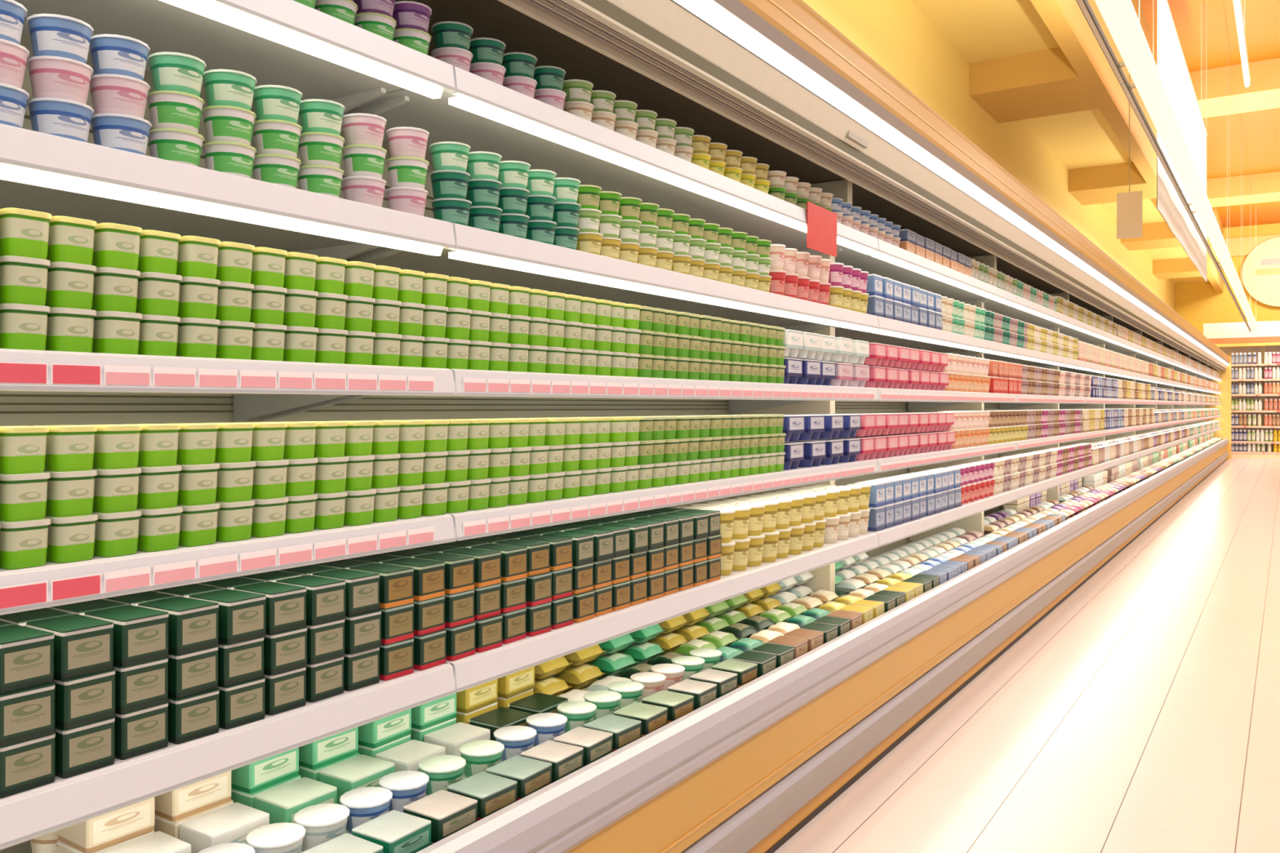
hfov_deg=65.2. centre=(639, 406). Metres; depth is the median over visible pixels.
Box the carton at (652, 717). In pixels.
[613,702,667,737]
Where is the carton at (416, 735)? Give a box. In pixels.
[410,717,456,742]
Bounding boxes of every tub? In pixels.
[299,421,348,528]
[343,421,376,525]
[355,420,401,488]
[370,486,399,522]
[396,269,424,303]
[396,452,425,485]
[396,484,424,518]
[397,302,425,336]
[397,420,426,453]
[398,335,424,367]
[406,419,449,452]
[421,273,448,306]
[421,305,448,337]
[421,337,448,368]
[421,482,448,515]
[422,451,448,484]
[444,276,470,308]
[444,307,471,340]
[444,449,470,481]
[444,480,471,512]
[445,338,470,368]
[446,419,470,450]
[452,418,490,449]
[466,280,491,311]
[466,340,491,370]
[466,448,490,479]
[467,478,490,510]
[468,310,491,341]
[487,418,511,448]
[487,447,511,478]
[487,476,510,507]
[488,283,510,314]
[488,312,511,342]
[488,342,510,371]
[506,286,530,315]
[506,343,529,372]
[507,315,530,344]
[507,418,530,447]
[507,475,529,505]
[508,446,531,475]
[509,417,547,446]
[526,345,548,373]
[526,473,547,502]
[527,288,549,318]
[527,317,549,346]
[528,445,549,474]
[544,417,566,445]
[545,346,566,373]
[545,471,564,500]
[546,292,566,320]
[546,319,565,347]
[546,444,564,472]
[561,444,581,471]
[561,470,581,497]
[562,321,582,348]
[562,417,598,444]
[563,294,582,322]
[563,348,582,374]
[563,417,582,444]
[577,443,598,470]
[578,297,597,324]
[578,349,598,375]
[578,468,596,496]
[579,323,596,350]
[593,324,613,351]
[594,299,612,325]
[594,467,612,493]
[595,351,613,375]
[595,417,611,443]
[595,442,612,468]
[608,417,627,442]
[608,466,626,492]
[609,302,626,327]
[609,326,626,352]
[609,351,627,376]
[609,441,626,466]
[611,416,640,441]
[623,303,640,328]
[623,328,640,353]
[623,440,639,466]
[624,353,639,377]
[624,465,639,490]
[631,416,653,440]
[636,463,653,488]
[637,354,653,377]
[637,440,654,464]
[638,306,653,330]
[638,329,653,355]
[650,355,665,377]
[650,462,666,487]
[651,307,666,332]
[651,331,666,355]
[651,416,666,439]
[651,439,665,463]
[662,355,677,378]
[662,439,679,462]
[662,462,678,485]
[663,310,677,333]
[663,333,678,356]
[663,416,677,439]
[665,415,690,438]
[675,311,690,334]
[675,334,690,357]
[675,357,689,379]
[675,438,688,461]
[675,460,690,484]
[677,415,701,438]
[686,437,700,460]
[687,358,701,379]
[688,313,700,336]
[688,335,702,358]
[688,459,701,482]
[697,315,712,337]
[697,436,712,459]
[698,359,711,380]
[698,415,711,437]
[698,458,711,480]
[699,337,711,359]
[708,338,722,359]
[708,360,722,380]
[708,415,722,436]
[709,457,722,479]
[710,316,722,338]
[710,436,721,458]
[716,414,742,435]
[719,457,732,478]
[720,318,731,340]
[720,339,732,360]
[720,360,731,381]
[720,415,732,436]
[720,435,732,457]
[728,320,741,341]
[728,361,742,382]
[728,455,740,477]
[729,340,742,361]
[729,435,741,456]
[733,414,751,435]
[738,321,751,342]
[738,435,751,455]
[738,454,751,475]
[739,342,751,362]
[740,362,751,382]
[748,342,759,363]
[748,414,759,435]
[748,434,759,454]
[749,323,760,343]
[749,363,759,382]
[749,453,759,475]
[756,343,768,364]
[757,364,768,382]
[757,414,768,434]
[757,434,768,453]
[758,324,768,344]
[758,453,769,473]
[766,325,777,345]
[766,345,777,364]
[766,364,777,382]
[766,414,777,434]
[766,433,777,453]
[767,453,777,472]
[774,327,784,346]
[774,452,785,471]
[775,346,785,365]
[775,364,785,383]
[775,414,784,433]
[775,433,786,452]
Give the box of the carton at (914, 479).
[891,475,918,498]
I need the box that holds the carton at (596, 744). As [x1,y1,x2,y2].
[553,726,613,766]
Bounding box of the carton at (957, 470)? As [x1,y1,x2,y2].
[937,467,960,488]
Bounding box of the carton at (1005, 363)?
[1003,361,1008,377]
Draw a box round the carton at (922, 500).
[919,495,926,518]
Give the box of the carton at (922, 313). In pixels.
[918,307,927,326]
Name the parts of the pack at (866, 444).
foil lid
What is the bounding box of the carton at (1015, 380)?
[1013,378,1017,394]
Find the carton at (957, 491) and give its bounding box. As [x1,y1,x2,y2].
[954,487,961,507]
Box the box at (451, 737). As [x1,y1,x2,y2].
[424,722,490,756]
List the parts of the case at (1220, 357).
price rail, price rail, kick panel, panel, rail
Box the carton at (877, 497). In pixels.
[853,481,884,507]
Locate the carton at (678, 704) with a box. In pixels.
[641,689,693,723]
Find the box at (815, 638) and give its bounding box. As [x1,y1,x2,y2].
[783,628,823,652]
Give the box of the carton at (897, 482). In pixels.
[873,478,902,502]
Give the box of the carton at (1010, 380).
[1008,377,1013,393]
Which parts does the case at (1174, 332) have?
price rail, price rail, price rail, price rail, price rail, kick panel, rail, panel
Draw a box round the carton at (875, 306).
[866,295,884,317]
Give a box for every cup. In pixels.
[676,506,706,510]
[691,503,721,509]
[704,508,735,543]
[706,501,736,506]
[720,505,751,539]
[720,541,735,575]
[721,498,750,503]
[731,537,750,570]
[735,502,764,536]
[737,496,764,501]
[746,533,764,566]
[749,500,778,532]
[750,494,777,498]
[761,530,779,562]
[762,492,789,496]
[764,497,792,528]
[768,244,786,270]
[768,270,786,295]
[774,490,800,494]
[775,527,791,558]
[776,495,804,526]
[782,248,797,273]
[783,273,799,297]
[788,488,813,492]
[788,524,804,554]
[789,493,816,523]
[794,251,809,276]
[795,276,810,300]
[800,486,824,489]
[800,491,826,520]
[800,521,816,551]
[807,255,822,279]
[807,280,820,302]
[812,484,836,488]
[813,488,839,517]
[813,519,826,547]
[817,282,831,305]
[818,258,831,283]
[823,515,839,543]
[825,487,850,514]
[828,262,844,285]
[828,285,844,307]
[836,485,861,511]
[836,513,850,540]
[840,265,853,288]
[841,288,852,309]
[846,484,871,509]
[847,511,861,537]
[849,290,862,311]
[850,268,861,290]
[858,271,868,293]
[858,508,870,533]
[859,293,868,313]
[937,411,959,430]
[941,296,947,314]
[941,429,959,448]
[942,314,947,330]
[942,372,954,391]
[943,353,953,372]
[945,297,954,315]
[946,315,953,332]
[946,466,965,485]
[949,410,970,429]
[951,300,959,317]
[951,317,959,333]
[951,354,959,373]
[951,373,959,391]
[951,465,970,484]
[956,373,965,391]
[956,411,964,429]
[957,302,964,319]
[957,319,964,334]
[957,355,964,373]
[957,429,964,448]
[957,464,976,483]
[960,485,965,504]
[962,303,970,319]
[962,355,970,373]
[962,428,971,447]
[962,463,981,482]
[963,320,970,336]
[963,373,970,391]
[963,484,970,503]
[967,462,986,480]
[968,305,976,321]
[968,321,975,337]
[968,356,976,374]
[968,374,975,391]
[968,410,975,428]
[968,428,975,446]
[968,482,976,502]
[971,258,975,277]
[972,462,990,479]
[973,261,979,279]
[973,306,980,323]
[973,323,981,337]
[973,357,980,375]
[973,375,981,392]
[973,410,980,428]
[973,427,981,445]
[973,481,981,500]
[977,262,985,281]
[977,358,986,375]
[977,410,986,427]
[977,461,995,478]
[978,308,986,324]
[978,324,985,338]
[978,375,985,392]
[978,427,986,444]
[978,480,986,498]
[982,265,989,283]
[982,376,991,392]
[983,310,991,325]
[983,325,991,340]
[983,359,990,376]
[983,410,991,427]
[983,427,990,444]
[983,459,1000,477]
[984,479,991,497]
[987,267,993,284]
[987,426,995,444]
[987,478,995,495]
[988,327,995,341]
[988,410,995,426]
[989,311,995,327]
[991,269,997,286]
[991,458,1004,476]
[991,458,1008,475]
[992,476,1000,493]
[993,313,999,328]
[993,328,999,342]
[993,410,999,426]
[993,426,1000,443]
[995,271,1001,288]
[995,457,1012,474]
[997,314,1003,328]
[997,328,1004,342]
[997,410,1004,426]
[998,426,1004,442]
[999,475,1004,493]
[1000,273,1005,289]
[1000,457,1016,473]
[1001,315,1007,330]
[1001,330,1007,343]
[1002,410,1008,426]
[1002,426,1008,442]
[1002,475,1008,491]
[1003,456,1019,472]
[1004,275,1009,291]
[1005,316,1010,331]
[1005,331,1010,344]
[1006,409,1024,425]
[1006,410,1013,426]
[1006,474,1012,490]
[1007,426,1013,441]
[1008,276,1013,293]
[1008,318,1014,332]
[1008,332,1014,345]
[1008,455,1024,471]
[1010,410,1017,426]
[1010,425,1017,440]
[1010,472,1017,488]
[1011,278,1017,294]
[1012,454,1027,471]
[1013,319,1018,333]
[1013,333,1017,346]
[1014,410,1021,425]
[1014,425,1020,440]
[1014,471,1020,488]
[1016,280,1021,296]
[1016,333,1022,346]
[1017,320,1022,333]
[1017,453,1033,469]
[1018,425,1025,439]
[1018,471,1023,487]
[1019,282,1023,297]
[1019,321,1025,335]
[1020,335,1025,347]
[1022,283,1026,298]
[1022,364,1026,379]
[1022,379,1025,394]
[1022,380,1028,394]
[1022,409,1027,425]
[1022,424,1028,439]
[1022,453,1037,468]
[1022,454,1031,470]
[1022,470,1026,485]
[1023,322,1028,336]
[1023,336,1028,348]
[1023,365,1028,380]
[1025,469,1031,484]
[1026,284,1031,300]
[1026,323,1032,337]
[1026,337,1031,349]
[1026,365,1032,380]
[1026,380,1032,394]
[1026,409,1031,424]
[1026,424,1032,439]
[1026,452,1040,467]
[1029,286,1033,302]
[1029,468,1034,484]
[1030,324,1035,337]
[1030,337,1035,350]
[1030,380,1036,395]
[1030,409,1035,424]
[1030,424,1035,438]
[1031,366,1035,380]
[1031,451,1046,466]
[1032,288,1037,302]
[1032,467,1037,483]
[1033,325,1038,338]
[1033,338,1038,351]
[1033,366,1039,381]
[1034,381,1039,395]
[1034,409,1039,424]
[1034,423,1039,438]
[1034,450,1048,465]
[1035,289,1039,304]
[1035,452,1043,466]
[1035,466,1039,481]
[1036,326,1041,339]
[1036,367,1042,381]
[1036,381,1042,395]
[1037,339,1041,351]
[1037,409,1042,423]
[1037,423,1042,437]
[1038,466,1044,480]
[1039,291,1044,305]
[1040,328,1044,340]
[1040,340,1044,352]
[1040,368,1045,382]
[1040,382,1045,395]
[1040,409,1046,423]
[1040,423,1046,437]
[1040,449,1054,463]
[1042,292,1046,306]
[1042,465,1046,479]
[1043,328,1048,341]
[1043,341,1047,352]
[1043,368,1048,382]
[1043,382,1048,395]
[1044,409,1048,423]
[1044,423,1048,436]
[1044,450,1052,464]
[1044,465,1049,479]
[1045,293,1049,307]
[1046,329,1050,342]
[1046,342,1050,353]
[1046,368,1051,382]
[1046,422,1052,436]
[1046,448,1057,463]
[1047,382,1052,395]
[1047,409,1052,422]
[1047,464,1052,478]
[1048,295,1052,308]
[1048,330,1053,342]
[1048,342,1053,354]
[1049,368,1054,382]
[1049,422,1054,435]
[1049,448,1063,462]
[1049,463,1054,477]
[1050,296,1055,310]
[1050,382,1054,395]
[1050,409,1055,422]
[1050,448,1060,462]
[1051,331,1056,343]
[1052,343,1055,355]
[1053,297,1057,311]
[1053,369,1057,382]
[1053,382,1057,395]
[1053,409,1057,422]
[1053,422,1057,435]
[1053,462,1057,476]
[1054,296,1061,312]
[1054,332,1058,344]
[1054,344,1058,355]
[1054,447,1066,461]
[1055,370,1061,382]
[1055,382,1060,395]
[1056,409,1060,422]
[1056,422,1060,435]
[1056,462,1060,475]
[1057,333,1062,345]
[1057,345,1061,355]
[1057,422,1063,435]
[1058,370,1062,383]
[1058,383,1063,395]
[1058,409,1063,422]
[1058,446,1071,459]
[1058,461,1063,475]
[1059,297,1063,314]
[1060,333,1064,346]
[1060,346,1063,356]
[1060,447,1069,460]
[1061,371,1066,383]
[1062,298,1066,314]
[1062,334,1066,346]
[1062,346,1066,356]
[1062,383,1066,395]
[1062,409,1066,422]
[1062,422,1066,435]
[1062,460,1066,474]
[1063,445,1076,458]
[1064,300,1068,315]
[1064,371,1069,383]
[1064,383,1068,395]
[1064,408,1078,421]
[1064,409,1069,422]
[1064,422,1068,434]
[1064,460,1069,473]
[1065,335,1069,346]
[1065,346,1069,357]
[1066,372,1071,384]
[1066,384,1071,396]
[1066,409,1071,422]
[1066,422,1071,434]
[1066,444,1079,457]
[1067,301,1071,316]
[1067,336,1071,347]
[1067,347,1071,358]
[1067,459,1071,472]
[1069,372,1074,384]
[1069,384,1074,396]
[1069,409,1073,422]
[1069,421,1073,433]
[1070,302,1074,317]
[1070,337,1073,348]
[1070,446,1075,458]
[1070,458,1074,471]
[1071,373,1076,384]
[1071,384,1075,396]
[1071,409,1075,421]
[1071,421,1075,433]
[1072,303,1076,319]
[1072,337,1076,349]
[1072,349,1076,359]
[1072,444,1084,456]
[1072,457,1077,471]
[1074,385,1079,396]
[1074,421,1079,433]
[1075,305,1079,319]
[1075,338,1078,349]
[1075,349,1078,359]
[1075,373,1078,385]
[1075,444,1082,457]
[1075,457,1079,470]
[1076,373,1081,385]
[1076,385,1080,396]
[1076,408,1080,421]
[1077,306,1081,320]
[1077,421,1080,432]
[1077,443,1089,455]
[1078,457,1082,469]
[1079,373,1083,385]
[1079,385,1082,396]
[1079,408,1083,421]
[1079,421,1083,432]
[1080,307,1084,322]
[1080,456,1084,468]
[1081,373,1085,386]
[1081,386,1085,396]
[1083,308,1086,323]
[1083,444,1087,456]
[1083,455,1087,467]
[1084,374,1087,386]
[1084,386,1088,396]
[1085,310,1088,324]
[1085,374,1089,386]
[1085,455,1089,466]
[1086,386,1089,397]
[1087,311,1091,324]
[1088,375,1092,386]
[1088,386,1091,397]
[1088,443,1092,454]
[1088,454,1092,466]
[1089,311,1093,325]
[1091,312,1095,326]
[1093,314,1097,327]
[1095,315,1099,328]
[1099,316,1103,329]
[1102,317,1105,330]
[1104,318,1106,331]
[1106,319,1108,332]
[1109,320,1112,333]
[1112,323,1115,335]
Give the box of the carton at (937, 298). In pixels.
[933,293,941,312]
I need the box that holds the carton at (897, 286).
[893,280,902,302]
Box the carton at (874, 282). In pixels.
[866,274,882,297]
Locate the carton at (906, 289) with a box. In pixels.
[902,283,911,304]
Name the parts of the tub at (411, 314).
lid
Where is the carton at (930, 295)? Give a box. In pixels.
[926,290,933,311]
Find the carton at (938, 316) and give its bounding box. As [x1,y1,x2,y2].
[934,311,942,329]
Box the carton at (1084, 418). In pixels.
[1081,408,1087,421]
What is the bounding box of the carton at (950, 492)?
[947,488,954,509]
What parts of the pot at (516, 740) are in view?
lid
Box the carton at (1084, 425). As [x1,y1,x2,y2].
[1081,420,1086,432]
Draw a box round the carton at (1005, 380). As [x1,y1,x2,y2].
[1003,377,1008,393]
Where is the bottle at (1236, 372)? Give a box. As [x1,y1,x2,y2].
[1234,368,1238,378]
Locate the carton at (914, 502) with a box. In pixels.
[911,497,919,520]
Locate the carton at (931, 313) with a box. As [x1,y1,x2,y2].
[927,309,934,328]
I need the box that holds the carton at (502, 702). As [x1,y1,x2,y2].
[497,688,533,708]
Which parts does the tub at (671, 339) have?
lid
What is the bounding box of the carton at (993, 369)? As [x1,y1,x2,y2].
[987,360,997,377]
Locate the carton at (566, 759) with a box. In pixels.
[520,740,583,782]
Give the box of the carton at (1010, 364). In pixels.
[1008,362,1013,378]
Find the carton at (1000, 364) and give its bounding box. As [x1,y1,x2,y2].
[997,360,1003,377]
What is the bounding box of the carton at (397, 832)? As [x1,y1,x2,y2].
[351,809,431,852]
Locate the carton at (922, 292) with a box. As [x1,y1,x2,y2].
[918,288,926,308]
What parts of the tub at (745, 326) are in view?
lid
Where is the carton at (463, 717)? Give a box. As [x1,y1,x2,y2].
[456,702,497,724]
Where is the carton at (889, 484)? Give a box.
[863,480,893,505]
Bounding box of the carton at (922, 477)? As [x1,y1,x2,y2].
[900,473,926,497]
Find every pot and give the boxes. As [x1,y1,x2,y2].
[0,0,26,44]
[0,38,29,88]
[0,82,29,128]
[26,13,93,63]
[26,55,93,104]
[26,97,93,142]
[30,830,58,852]
[89,34,150,80]
[89,73,150,118]
[90,113,151,155]
[146,51,205,96]
[146,89,204,133]
[147,128,204,166]
[198,842,254,852]
[201,105,256,145]
[201,141,256,178]
[202,69,256,110]
[245,822,306,852]
[252,153,301,188]
[253,84,302,123]
[253,119,302,157]
[293,0,315,8]
[293,803,349,851]
[297,164,343,197]
[298,98,344,135]
[298,131,344,168]
[315,0,357,25]
[339,786,392,833]
[341,175,386,207]
[342,113,386,147]
[342,144,386,178]
[353,0,395,17]
[354,12,396,40]
[379,770,429,812]
[384,186,427,216]
[386,126,429,159]
[386,156,429,189]
[391,0,431,32]
[392,27,431,54]
[418,755,466,795]
[429,141,470,172]
[429,169,470,199]
[431,21,473,50]
[431,46,472,71]
[431,197,471,226]
[459,739,504,777]
[466,151,502,180]
[466,178,502,207]
[467,205,502,232]
[468,37,506,65]
[469,62,506,85]
[493,725,536,761]
[497,160,530,189]
[497,186,529,214]
[497,213,529,238]
[502,52,537,78]
[502,75,537,97]
[524,194,555,221]
[525,219,556,244]
[525,712,567,746]
[526,168,556,195]
[533,66,565,90]
[533,88,566,110]
[551,177,580,203]
[551,201,581,227]
[553,226,579,249]
[556,701,596,733]
[562,79,593,102]
[563,101,594,121]
[576,184,601,209]
[576,231,603,254]
[577,208,601,232]
[583,690,622,720]
[590,89,616,112]
[591,111,617,130]
[598,191,622,214]
[598,213,622,238]
[600,237,622,258]
[607,680,644,709]
[613,100,637,121]
[613,120,638,139]
[617,196,642,220]
[617,219,641,243]
[618,241,640,262]
[630,671,666,701]
[634,109,657,130]
[635,128,658,147]
[637,224,658,247]
[637,246,658,266]
[638,202,659,225]
[650,663,684,690]
[654,118,676,138]
[654,229,675,251]
[655,137,676,155]
[655,208,674,230]
[655,250,674,270]
[671,213,690,235]
[671,234,691,255]
[671,254,692,274]
[671,656,705,680]
[673,126,694,146]
[674,145,693,162]
[687,218,705,239]
[688,238,706,259]
[688,258,705,277]
[688,648,722,671]
[691,134,711,154]
[691,152,711,169]
[702,222,719,243]
[702,242,720,262]
[702,262,720,280]
[707,142,727,161]
[708,160,726,175]
[716,227,733,247]
[717,246,733,266]
[717,266,733,283]
[724,149,742,167]
[724,166,742,182]
[729,231,747,250]
[730,250,747,269]
[730,269,746,286]
[739,156,757,174]
[740,173,756,187]
[743,271,759,288]
[744,235,759,254]
[744,253,759,272]
[754,163,769,179]
[754,179,770,193]
[755,239,771,257]
[756,257,771,275]
[756,275,772,292]
[766,170,786,186]
[768,186,786,199]
[783,176,799,192]
[783,191,798,204]
[795,182,810,197]
[795,196,810,209]
[808,187,822,203]
[811,202,821,206]
[819,192,833,207]
[822,206,831,211]
[830,197,843,212]
[832,211,843,223]
[840,202,852,215]
[840,215,853,227]
[849,206,861,220]
[851,219,861,231]
[858,210,871,223]
[858,223,870,234]
[867,226,879,238]
[868,213,879,226]
[876,217,886,231]
[876,230,885,240]
[884,221,893,233]
[884,233,893,244]
[890,224,901,237]
[892,236,901,247]
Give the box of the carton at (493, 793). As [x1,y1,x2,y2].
[447,771,517,821]
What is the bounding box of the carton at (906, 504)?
[902,499,911,523]
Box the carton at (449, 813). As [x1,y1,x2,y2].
[403,790,477,843]
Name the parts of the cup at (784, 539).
lid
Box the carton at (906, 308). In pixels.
[902,302,911,323]
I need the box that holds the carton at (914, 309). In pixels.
[911,305,918,324]
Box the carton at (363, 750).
[357,734,410,757]
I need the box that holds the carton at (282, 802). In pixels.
[254,777,337,824]
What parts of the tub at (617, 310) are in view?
lid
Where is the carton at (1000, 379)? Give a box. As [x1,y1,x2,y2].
[998,377,1003,393]
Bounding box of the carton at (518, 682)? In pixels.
[497,666,534,698]
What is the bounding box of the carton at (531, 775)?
[485,755,551,800]
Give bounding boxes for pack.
[782,329,803,357]
[782,414,804,441]
[783,357,802,384]
[783,442,804,470]
[784,440,826,466]
[789,332,820,359]
[796,359,821,385]
[796,414,824,439]
[804,439,843,464]
[808,334,835,360]
[814,360,835,385]
[818,414,843,439]
[823,337,852,362]
[823,413,860,437]
[830,362,852,386]
[831,438,860,462]
[838,436,873,460]
[840,340,869,364]
[847,364,869,386]
[855,413,875,436]
[857,342,885,366]
[864,366,885,387]
[864,435,886,458]
[866,413,898,435]
[870,413,885,435]
[871,344,897,367]
[875,435,897,457]
[880,367,897,388]
[887,434,907,456]
[891,346,910,368]
[893,368,908,388]
[893,413,908,434]
[897,348,919,369]
[897,433,918,454]
[903,369,919,389]
[903,413,918,433]
[909,432,928,453]
[910,350,929,370]
[914,412,937,431]
[914,413,928,432]
[914,432,937,452]
[915,370,929,390]
[919,431,946,450]
[924,351,938,371]
[924,371,938,390]
[924,412,945,431]
[932,352,947,372]
[933,431,955,449]
[934,372,948,391]
[942,412,954,430]
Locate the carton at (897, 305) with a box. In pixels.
[893,300,902,321]
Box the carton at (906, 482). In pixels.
[882,476,911,501]
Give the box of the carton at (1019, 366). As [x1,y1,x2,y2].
[1017,364,1022,379]
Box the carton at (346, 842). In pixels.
[301,833,382,852]
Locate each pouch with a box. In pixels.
[533,676,572,696]
[534,656,573,679]
[553,663,606,688]
[556,688,590,702]
[562,686,586,693]
[564,644,606,666]
[583,675,631,691]
[587,674,619,687]
[589,652,639,675]
[597,633,636,653]
[617,662,648,674]
[617,663,653,679]
[620,641,666,663]
[629,623,666,643]
[647,632,688,653]
[647,652,688,665]
[657,615,689,633]
[671,624,710,641]
[672,639,719,656]
[682,608,711,625]
[693,617,731,632]
[699,631,739,647]
[703,600,731,617]
[713,609,749,624]
[716,646,743,662]
[720,622,759,640]
[724,594,750,610]
[727,637,764,652]
[733,603,766,617]
[739,615,777,632]
[742,588,765,603]
[748,629,783,643]
[750,596,783,610]
[758,608,793,622]
[760,582,782,597]
[767,591,799,604]
[767,622,799,635]
[776,602,809,617]
[777,577,798,591]
[784,584,813,597]
[785,614,816,626]
[791,595,825,608]
[793,571,814,585]
[801,608,831,619]
[808,589,839,604]
[817,601,846,613]
[833,595,862,605]
[835,561,844,572]
[835,568,857,580]
[835,575,843,586]
[835,577,867,592]
[835,588,848,594]
[835,590,841,599]
[839,556,856,568]
[844,564,869,574]
[848,588,875,599]
[852,552,870,564]
[852,573,880,586]
[857,560,879,569]
[862,582,888,592]
[866,568,893,579]
[867,555,890,565]
[875,577,901,586]
[878,552,899,561]
[878,564,902,573]
[886,549,908,558]
[888,560,912,572]
[888,572,911,582]
[895,546,917,554]
[898,555,920,568]
[900,568,922,576]
[904,542,926,551]
[907,552,929,564]
[911,564,932,571]
[913,539,933,547]
[916,549,938,559]
[920,560,940,567]
[922,537,941,546]
[924,546,946,554]
[928,556,948,563]
[929,533,949,542]
[933,542,953,551]
[937,530,957,540]
[937,552,956,559]
[941,540,962,547]
[945,549,964,555]
[946,528,965,535]
[948,537,968,544]
[952,546,971,552]
[956,533,977,542]
[960,543,978,549]
[964,530,984,538]
[967,540,985,546]
[974,537,993,542]
[983,515,996,523]
[983,520,989,525]
[983,524,999,533]
[983,533,1001,539]
[986,513,1004,519]
[989,521,1007,528]
[990,529,1008,536]
[994,511,1010,517]
[995,518,1013,527]
[999,527,1015,533]
[1001,508,1016,515]
[1004,515,1020,524]
[1006,524,1022,529]
[1010,513,1026,519]
[1013,520,1029,526]
[1016,511,1032,516]
[1019,518,1035,523]
[1022,508,1038,514]
[1026,515,1040,520]
[1029,506,1044,513]
[1031,513,1046,517]
[1035,503,1050,511]
[1038,511,1053,515]
[1040,502,1054,506]
[1044,508,1059,513]
[1045,499,1059,506]
[1049,506,1064,511]
[1053,511,1069,517]
[1054,503,1069,508]
[1059,495,1070,502]
[1059,509,1075,516]
[1060,501,1074,506]
[1061,493,1073,498]
[1064,499,1079,504]
[1064,506,1080,513]
[1066,492,1078,497]
[1069,490,1082,495]
[1070,497,1083,502]
[1070,504,1084,511]
[1074,488,1087,493]
[1074,495,1087,500]
[1075,502,1088,509]
[1078,487,1090,491]
[1080,493,1091,498]
[1080,500,1093,506]
[1082,485,1094,489]
[1083,492,1095,496]
[1084,497,1097,504]
[1087,490,1098,494]
[1088,496,1102,502]
[1090,488,1102,493]
[1092,494,1105,499]
[1096,493,1108,498]
[1098,485,1110,489]
[1100,491,1111,497]
[1102,484,1114,488]
[1103,489,1115,495]
[1106,482,1118,485]
[1106,488,1118,493]
[1111,480,1121,484]
[1111,486,1124,491]
[1114,478,1124,482]
[1114,484,1126,489]
[1119,482,1129,487]
[1123,480,1133,485]
[1126,479,1137,483]
[1129,477,1140,482]
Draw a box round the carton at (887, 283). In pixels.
[882,276,893,299]
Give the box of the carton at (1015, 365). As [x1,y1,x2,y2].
[1013,363,1017,378]
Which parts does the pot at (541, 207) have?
lid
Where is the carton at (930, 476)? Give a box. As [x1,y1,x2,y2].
[910,472,933,495]
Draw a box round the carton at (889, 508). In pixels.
[884,503,893,528]
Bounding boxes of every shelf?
[0,124,450,252]
[0,515,451,574]
[0,663,451,804]
[8,350,445,369]
[13,0,435,102]
[357,65,844,249]
[369,222,875,325]
[440,459,871,515]
[444,533,876,666]
[451,369,875,388]
[835,240,1010,301]
[835,316,1013,351]
[866,490,1011,533]
[868,441,1014,460]
[983,299,1066,327]
[983,346,1079,365]
[1009,469,1083,490]
[1010,432,1083,441]
[1059,326,1109,342]
[1059,364,1113,373]
[1080,456,1123,469]
[1104,342,1138,353]
[1104,371,1139,378]
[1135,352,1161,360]
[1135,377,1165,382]
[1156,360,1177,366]
[1173,366,1188,370]
[1186,370,1199,374]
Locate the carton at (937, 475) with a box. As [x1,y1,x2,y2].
[915,471,942,493]
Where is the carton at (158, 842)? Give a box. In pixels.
[98,831,191,852]
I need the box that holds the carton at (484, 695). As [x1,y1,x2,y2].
[456,679,497,713]
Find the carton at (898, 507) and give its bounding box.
[893,501,902,525]
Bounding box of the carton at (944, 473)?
[924,469,948,491]
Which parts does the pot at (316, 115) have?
lid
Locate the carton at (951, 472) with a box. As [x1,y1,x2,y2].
[930,468,954,489]
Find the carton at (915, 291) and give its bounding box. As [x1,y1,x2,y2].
[911,285,919,306]
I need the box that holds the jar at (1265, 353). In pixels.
[1264,351,1267,363]
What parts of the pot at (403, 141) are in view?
lid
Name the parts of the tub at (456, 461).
lid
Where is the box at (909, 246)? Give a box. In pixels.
[898,240,915,253]
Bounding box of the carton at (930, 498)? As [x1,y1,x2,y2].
[926,493,934,515]
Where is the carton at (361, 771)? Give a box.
[319,754,395,804]
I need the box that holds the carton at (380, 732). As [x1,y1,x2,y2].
[358,708,411,748]
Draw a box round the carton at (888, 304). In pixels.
[884,297,893,319]
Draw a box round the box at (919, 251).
[915,244,924,257]
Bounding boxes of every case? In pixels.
[0,0,513,852]
[243,0,922,852]
[729,101,1048,733]
[907,205,1109,622]
[999,257,1146,568]
[1059,287,1169,534]
[1104,306,1186,513]
[1135,321,1199,497]
[1156,332,1209,485]
[1173,340,1217,477]
[1186,347,1224,470]
[1196,352,1229,463]
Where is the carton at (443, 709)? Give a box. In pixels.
[411,692,456,729]
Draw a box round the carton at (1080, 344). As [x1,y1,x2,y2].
[1077,340,1083,360]
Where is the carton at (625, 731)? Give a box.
[584,714,641,751]
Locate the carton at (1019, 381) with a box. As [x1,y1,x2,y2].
[1017,378,1022,394]
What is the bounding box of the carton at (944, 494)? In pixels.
[941,490,947,511]
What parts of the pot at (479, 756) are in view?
lid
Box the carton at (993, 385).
[988,376,998,393]
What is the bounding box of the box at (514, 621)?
[500,608,525,644]
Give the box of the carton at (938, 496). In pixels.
[933,492,942,514]
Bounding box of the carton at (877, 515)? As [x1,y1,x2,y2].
[867,506,884,531]
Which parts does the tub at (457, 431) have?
lid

